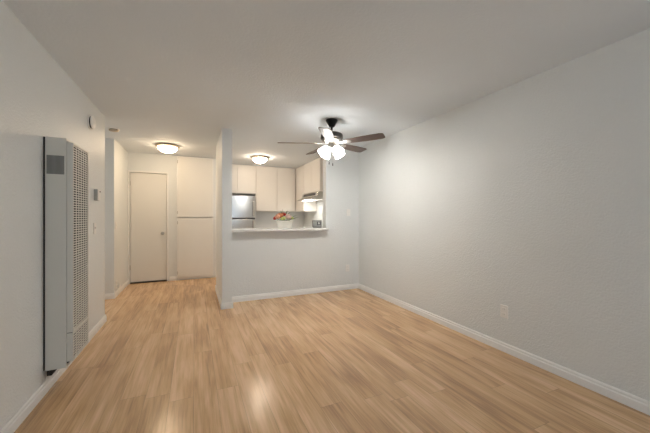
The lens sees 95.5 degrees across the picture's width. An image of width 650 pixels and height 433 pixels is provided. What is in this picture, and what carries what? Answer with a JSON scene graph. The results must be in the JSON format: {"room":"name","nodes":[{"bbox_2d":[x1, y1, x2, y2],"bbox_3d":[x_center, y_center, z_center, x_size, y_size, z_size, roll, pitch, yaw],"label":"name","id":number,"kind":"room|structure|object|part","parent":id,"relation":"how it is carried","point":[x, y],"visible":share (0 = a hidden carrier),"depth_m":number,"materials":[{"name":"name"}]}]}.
{"room":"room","nodes":[
{"label":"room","id":0,"kind":"room"},
{"bbox_2d":[0,0,104,429],"bbox_3d":[-1.435,0.030,0.702,0.120,2.440,6.090,0,0,-24],"label":"wall","id":1,"kind":"structure","parent":0,"point":[38,98],"depth_m":1.88,"materials":[{"name":"paint"}]},
{"bbox_2d":[0,314,106,432],"bbox_3d":[-2.147,1.209,0.459,1.650,0.082,5.985,0,0,-24],"label":"baseboard","id":2,"kind":"structure","parent":1,"relation":"attached to","point":[30,404],"depth_m":1.97,"materials":[{"name":"white paint"}]},
{"bbox_2d":[43,136,87,375],"bbox_3d":[-1.974,0.282,2.268,0.166,1.695,0.358,0,0,-24],"label":"wall heater","id":3,"kind":"object","parent":1,"relation":"attached to","point":[65,163],"visible":1,"depth_m":2.12,"materials":[{"name":"white metal"}]},
{"bbox_3d":[-2.047,0.262,2.236,0.007,1.647,0.358,0,0,-24],"label":"plate","id":4,"kind":"part","parent":3,"relation":"part of","materials":[{"name":"grey metal"}]},
{"bbox_3d":[-1.919,-0.368,2.101,0.098,0.133,0.002,0,0,-24],"label":"rating plate","id":5,"kind":"part","parent":3,"relation":"part of","materials":[{"name":"grey metal"}]},
{"bbox_3d":[-1.916,0.257,2.294,0.039,1.587,0.342,0,0,-24],"label":"frame","id":6,"kind":"part","parent":3,"relation":"part of","materials":[{"name":"white metal"}]},
{"bbox_2d":[74,146,87,327],"bbox_3d":[-1.903,0.151,2.301,0.006,1.351,0.318,0,0,-24],"label":"grille","id":7,"kind":"object","parent":3,"relation":"attached to","point":[80,155],"depth_m":2.30,"materials":[{"name":"white metal"}]},
{"bbox_2d":[74,320,87,356],"bbox_3d":[-1.903,0.943,2.301,0.006,0.188,0.318,0,0,-24],"label":"grille","id":8,"kind":"object","parent":3,"relation":"attached to","point":[81,331],"depth_m":2.29,"materials":[{"name":"grey metal"}]},
{"bbox_2d":[87,115,95,129],"bbox_3d":[-2.367,-0.955,2.996,0.043,0.144,0.144,0,0,-24],"label":"fire alarm","id":9,"kind":"object","parent":1,"relation":"attached to","point":[91,123],"visible":1,"depth_m":2.96,"materials":[{"name":"white plastic"}]},
{"bbox_2d":[93,223,95,233],"bbox_3d":[-2.446,0.126,3.142,0.016,0.116,0.072,0,0,-24],"label":"light switch","id":10,"kind":"object","parent":1,"relation":"attached to","point":[94,224],"visible":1,"depth_m":3.12,"materials":[{"name":"white plastic"}]},
{"bbox_2d":[94,189,100,200],"bbox_3d":[-2.442,-0.230,3.165,0.043,0.120,0.084,0,0,-24],"label":"thermostat","id":11,"kind":"object","parent":1,"relation":"attached to","point":[97,193],"visible":1,"depth_m":3.13,"materials":[{"name":"grey plastic"}]},
{"bbox_2d":[105,138,115,293],"bbox_3d":[-3.924,0.030,4.252,1.490,2.440,0.120,0,0,-24],"label":"wall","id":12,"kind":"structure","parent":0,"point":[110,143],"depth_m":4.48,"materials":[{"name":"paint"}]},
{"bbox_2d":[105,293,114,298],"bbox_3d":[-3.889,1.209,4.193,1.505,0.082,0.015,0,0,-24],"label":"baseboard","id":13,"kind":"structure","parent":12,"relation":"attached to","point":[110,295],"depth_m":4.47,"materials":[{"name":"white paint"}]},
{"bbox_2d":[116,141,127,290],"bbox_3d":[-3.534,0.030,5.060,0.120,2.440,1.040,0,0,-24],"label":"wall","id":14,"kind":"structure","parent":0,"point":[121,153],"depth_m":4.97,"materials":[{"name":"paint"}]},
{"bbox_2d":[115,280,128,297],"bbox_3d":[-3.420,1.209,4.971,0.015,0.082,1.025,0,0,-24],"label":"baseboard","id":15,"kind":"structure","parent":14,"relation":"attached to","point":[126,283],"depth_m":4.91,"materials":[{"name":"white paint"}]},
{"bbox_2d":[128,152,215,282],"bbox_3d":[-2.931,0.030,5.832,1.610,2.440,0.120,0,0,-24],"label":"wall","id":16,"kind":"structure","parent":0,"point":[136,161],"depth_m":5.74,"materials":[{"name":"paint"}]},
{"bbox_2d":[128,170,167,283],"bbox_3d":[-3.336,0.200,5.579,0.660,2.101,0.013,0,0,-24],"label":"trim","id":17,"kind":"structure","parent":16,"relation":"attached to","point":[129,171],"depth_m":5.45,"materials":[{"name":"white paint"}]},
{"bbox_2d":[130,172,166,281],"bbox_3d":[-3.342,0.203,5.584,0.604,2.045,0.108,0,0,-24],"label":"door","id":18,"kind":"structure","parent":16,"relation":"in","point":[148,191],"depth_m":5.60,"materials":[{"name":"white paint"}]},
{"bbox_2d":[130,280,166,283],"bbox_3d":[-3.359,1.244,5.632,0.606,0.012,0.098,0,0,-24],"label":"trim","id":19,"kind":"structure","parent":16,"relation":"attached to","point":[156,280],"depth_m":5.62,"materials":[{"name":"black plastic"}]},
{"bbox_2d":[169,276,176,280],"bbox_3d":[-2.960,1.209,5.745,0.124,0.082,0.015,0,0,-24],"label":"baseboard","id":20,"kind":"structure","parent":16,"relation":"attached to","point":[173,278],"depth_m":5.74,"materials":[{"name":"white paint"}]},
{"bbox_2d":[177,156,212,278],"bbox_3d":[-2.599,0.022,5.923,0.668,2.416,0.083,0,0,-24],"label":"closet","id":21,"kind":"object","parent":16,"relation":"attached to","point":[194,174],"visible":1,"depth_m":5.87,"materials":[{"name":"white paint"}]},
{"bbox_3d":[-2.587,0.611,5.894,0.634,1.166,0.020,0,0,-24],"label":"door","id":22,"kind":"part","parent":21,"relation":"part of","materials":[{"name":"white paint"}]},
{"bbox_3d":[-2.587,-0.576,5.894,0.634,1.172,0.020,0,0,-24],"label":"door","id":23,"kind":"part","parent":21,"relation":"part of","materials":[{"name":"white paint"}]},
{"bbox_2d":[216,128,231,302],"bbox_3d":[-1.564,0.030,4.531,0.128,2.440,1.150,0,0,-24],"label":"wall","id":24,"kind":"structure","parent":0,"point":[224,144],"depth_m":4.02,"materials":[{"name":"paint"}]},
{"bbox_2d":[215,285,232,309],"bbox_3d":[-1.564,1.209,4.531,0.158,0.082,1.180,0,0,-24],"label":"baseboard","id":25,"kind":"structure","parent":24,"relation":"attached to","point":[228,305],"depth_m":4.01,"materials":[{"name":"white paint"}]},
{"bbox_2d":[232,194,303,227],"bbox_3d":[-1.607,0.030,7.308,2.250,2.440,0.120,0,0,-24],"label":"wall","id":26,"kind":"structure","parent":0,"point":[263,219],"depth_m":7.36,"materials":[{"name":"white paint"}]},
{"bbox_2d":[232,164,255,194],"bbox_3d":[-2.057,-0.857,6.866,0.823,0.663,0.318,0,0,-24],"label":"upper cabinet","id":27,"kind":"object","parent":26,"relation":"attached to","point":[243,176],"visible":0.6,"depth_m":6.78,"materials":[{"name":"white paint"}]},
{"bbox_3d":[-2.182,-0.849,6.646,0.383,0.619,0.018,0,0,-24],"label":"door","id":28,"kind":"part","parent":27,"relation":"part of","materials":[{"name":"white paint"}]},
{"bbox_3d":[-1.819,-0.849,6.808,0.398,0.619,0.018,0,0,-24],"label":"door","id":29,"kind":"part","parent":27,"relation":"part of","materials":[{"name":"white paint"}]},
{"bbox_2d":[253,166,294,211],"bbox_3d":[-1.236,-0.655,7.232,0.971,1.066,0.318,0,0,-24],"label":"upper cabinet","id":30,"kind":"object","parent":26,"relation":"attached to","point":[275,186],"visible":0.9,"depth_m":7.08,"materials":[{"name":"white paint"}]},
{"bbox_3d":[-1.383,-0.647,7.002,0.483,1.022,0.018,0,0,-24],"label":"door","id":31,"kind":"part","parent":30,"relation":"part of","materials":[{"name":"white paint"}]},
{"bbox_3d":[-0.969,-0.647,7.186,0.408,1.022,0.018,0,0,-24],"label":"door","id":32,"kind":"part","parent":30,"relation":"part of","materials":[{"name":"white paint"}]},
{"bbox_2d":[232,145,357,296],"bbox_3d":[-0.425,0.030,4.775,2.152,2.440,0.130,0,0,-24],"label":"wall","id":33,"kind":"structure","parent":0,"point":[268,261],"depth_m":4.80,"materials":[{"name":"paint"}]},
{"bbox_2d":[232,227,328,231],"bbox_3d":[-0.720,0.205,4.671,1.523,0.034,0.440,0,0,-24],"label":"breakfast bar","id":34,"kind":"object","parent":33,"relation":"on","point":[301,228],"visible":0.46,"depth_m":4.54,"materials":[{"name":"stone"}]},
{"bbox_2d":[273,209,296,227],"bbox_3d":[-0.626,0.031,4.725,0.408,0.313,0.179,0,0,-12],"label":"flower arrangement","id":35,"kind":"object","parent":34,"relation":"on","point":[282,223],"visible":1,"depth_m":4.66,"materials":[{"name":"beige ceramic"}]},
{"bbox_3d":[-0.648,0.126,4.725,0.270,0.125,0.155,0,0,-12],"label":"planter","id":36,"kind":"part","parent":35,"relation":"part of","materials":[{"name":"beige ceramic"}]},
{"bbox_2d":[312,220,321,227],"bbox_3d":[-0.137,0.126,5.038,0.156,0.125,0.104,0,0,-10],"label":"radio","id":37,"kind":"object","parent":34,"relation":"on","point":[315,223],"visible":1,"depth_m":5.00,"materials":[{"name":"grey plastic"}]},
{"bbox_2d":[232,283,358,302],"bbox_3d":[-0.389,1.209,4.712,2.137,0.082,0.015,0,0,-24],"label":"baseboard","id":38,"kind":"structure","parent":33,"relation":"attached to","point":[349,286],"depth_m":4.65,"materials":[{"name":"white paint"}]},
{"bbox_2d":[2,0,649,168],"bbox_3d":[-1.119,-1.240,2.550,5.470,0.100,9.210,0,0,-24],"label":"ceiling","id":39,"kind":"structure","parent":0,"point":[180,73],"depth_m":2.18,"materials":[{"name":"paint"}]},
{"bbox_2d":[108,127,119,131],"bbox_3d":[-2.864,-1.171,4.000,0.132,0.037,0.132,0,0,-24],"label":"smoke detector","id":40,"kind":"object","parent":39,"relation":"attached to","point":[112,129],"visible":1,"depth_m":3.96,"materials":[{"name":"white plastic"}]},
{"bbox_2d":[155,143,179,153],"bbox_3d":[-2.631,-1.119,4.930,0.372,0.142,0.372,0,0,-24],"label":"ceiling light","id":41,"kind":"object","parent":39,"relation":"attached to","point":[167,148],"visible":1,"depth_m":4.83,"materials":[{"name":"white glass"}]},
{"bbox_3d":[-2.631,-1.109,4.930,0.298,0.090,0.298,0,0,-24],"label":"lamp shade","id":42,"kind":"part","parent":41,"relation":"part of","materials":[{"name":"white glass"}]},
{"bbox_2d":[251,155,268,162],"bbox_3d":[-1.300,-1.119,5.900,0.344,0.142,0.344,0,0,-24],"label":"ceiling light","id":43,"kind":"object","parent":39,"relation":"attached to","point":[257,158],"visible":1,"depth_m":5.79,"materials":[{"name":"white glass"}]},
{"bbox_3d":[-1.300,-1.109,5.900,0.275,0.090,0.275,0,0,-24],"label":"lamp shade","id":44,"kind":"part","parent":43,"relation":"part of","materials":[{"name":"white glass"}]},
{"bbox_2d":[278,118,384,165],"bbox_3d":[0.060,-0.904,3.613,1.267,0.571,1.261,0,0,0],"label":"ceiling fan","id":45,"kind":"object","parent":39,"relation":"hanging from","point":[330,137],"visible":1,"depth_m":3.56,"materials":[{"name":"brown wood"}]},
{"bbox_3d":[-0.115,-0.896,4.015,0.140,0.006,0.475,-15,6,-27],"label":"blade","id":46,"kind":"part","parent":45,"relation":"part of","materials":[{"name":"brown wood"}]},
{"bbox_3d":[-0.015,-0.787,3.561,0.135,0.136,0.132,0,0,0],"label":"lamp shade","id":47,"kind":"part","parent":45,"relation":"part of","materials":[{"name":"white glass"}]},
{"bbox_3d":[0.024,-0.900,3.223,0.140,0.006,0.475,10,2,8],"label":"blade","id":48,"kind":"part","parent":45,"relation":"part of","materials":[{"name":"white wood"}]},
{"bbox_3d":[0.163,-0.787,3.543,0.132,0.136,0.135,0,0,0],"label":"lamp shade","id":49,"kind":"part","parent":45,"relation":"part of","materials":[{"name":"white glass"}]},
{"bbox_3d":[0.376,-0.911,3.946,0.140,0.006,0.475,-18,-11,43],"label":"blade","id":50,"kind":"part","parent":45,"relation":"part of","materials":[{"name":"brown wood"}]},
{"bbox_3d":[0.463,-0.914,3.456,0.475,0.006,0.140,-2,-12,26],"label":"blade","id":51,"kind":"part","parent":45,"relation":"part of","materials":[{"name":"brown wood"}]},
{"bbox_2d":[14,277,649,432],"bbox_3d":[-1.119,1.300,2.550,5.470,0.100,9.210,0,0,-24],"label":"floor","id":52,"kind":"structure","parent":0,"point":[166,357],"depth_m":2.29,"materials":[{"name":"brown wood"}]},
{"bbox_2d":[232,196,255,228],"bbox_3d":[-1.968,0.401,6.645,0.690,1.698,0.729,0,0,-24],"label":"refrigerator","id":53,"kind":"object","parent":52,"relation":"on","point":[243,207],"visible":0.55,"depth_m":6.40,"materials":[{"name":"silver metal"}]},
{"bbox_3d":[-1.853,0.625,6.387,0.690,1.130,0.063,0,0,-24],"label":"door","id":54,"kind":"part","parent":53,"relation":"part of","materials":[{"name":"silver metal"}]},
{"bbox_3d":[-1.853,-0.210,6.387,0.690,0.476,0.063,0,0,-24],"label":"door","id":55,"kind":"part","parent":53,"relation":"part of","materials":[{"name":"silver metal"}]},
{"bbox_2d":[304,28,649,400],"bbox_3d":[1.325,0.030,3.638,0.120,2.440,9.210,0,0,-24],"label":"wall","id":56,"kind":"structure","parent":0,"point":[530,196],"depth_m":2.46,"materials":[{"name":"paint"}]},
{"bbox_2d":[295,165,316,211],"bbox_3d":[-0.522,-0.655,7.230,0.328,1.066,0.902,0,0,-24],"label":"upper cabinet","id":57,"kind":"object","parent":56,"relation":"attached to","point":[300,206],"visible":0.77,"depth_m":6.95,"materials":[{"name":"white paint"}]},
{"bbox_3d":[-0.590,-0.647,7.003,0.018,1.022,0.518,0,0,-24],"label":"door","id":58,"kind":"part","parent":57,"relation":"part of","materials":[{"name":"white paint"}]},
{"bbox_2d":[304,157,322,193],"bbox_3d":[-0.141,-0.847,6.376,0.328,0.683,0.964,0,0,-24],"label":"upper cabinet","id":59,"kind":"object","parent":56,"relation":"attached to","point":[313,170],"visible":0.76,"depth_m":6.20,"materials":[{"name":"white paint"}]},
{"bbox_3d":[-0.380,-0.839,6.530,0.018,0.639,0.463,0,0,-24],"label":"door","id":60,"kind":"part","parent":59,"relation":"part of","materials":[{"name":"white paint"}]},
{"bbox_2d":[297,191,322,201],"bbox_3d":[-0.220,-0.421,6.355,0.488,0.163,0.910,0,0,-24],"label":"range hood","id":61,"kind":"object","parent":59,"relation":"attached to","point":[314,196],"visible":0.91,"depth_m":6.07,"materials":[{"name":"silver metal"}]},
{"bbox_3d":[-0.188,-0.839,6.098,0.018,0.639,0.468,0,0,-24],"label":"door","id":62,"kind":"part","parent":59,"relation":"part of","materials":[{"name":"white paint"}]},
{"bbox_2d":[358,284,649,415],"bbox_3d":[1.835,1.209,2.325,0.015,0.082,6.155,0,0,-24],"label":"baseboard","id":63,"kind":"structure","parent":56,"relation":"attached to","point":[642,405],"depth_m":2.46,"materials":[{"name":"white paint"}]},
{"bbox_2d":[500,304,507,318],"bbox_3d":[1.657,0.879,2.730,0.011,0.116,0.072,0,0,-24],"label":"power outlet","id":64,"kind":"object","parent":56,"relation":"attached to","point":[503,308],"visible":1,"depth_m":2.72,"materials":[{"name":"white plastic"}]}
]}

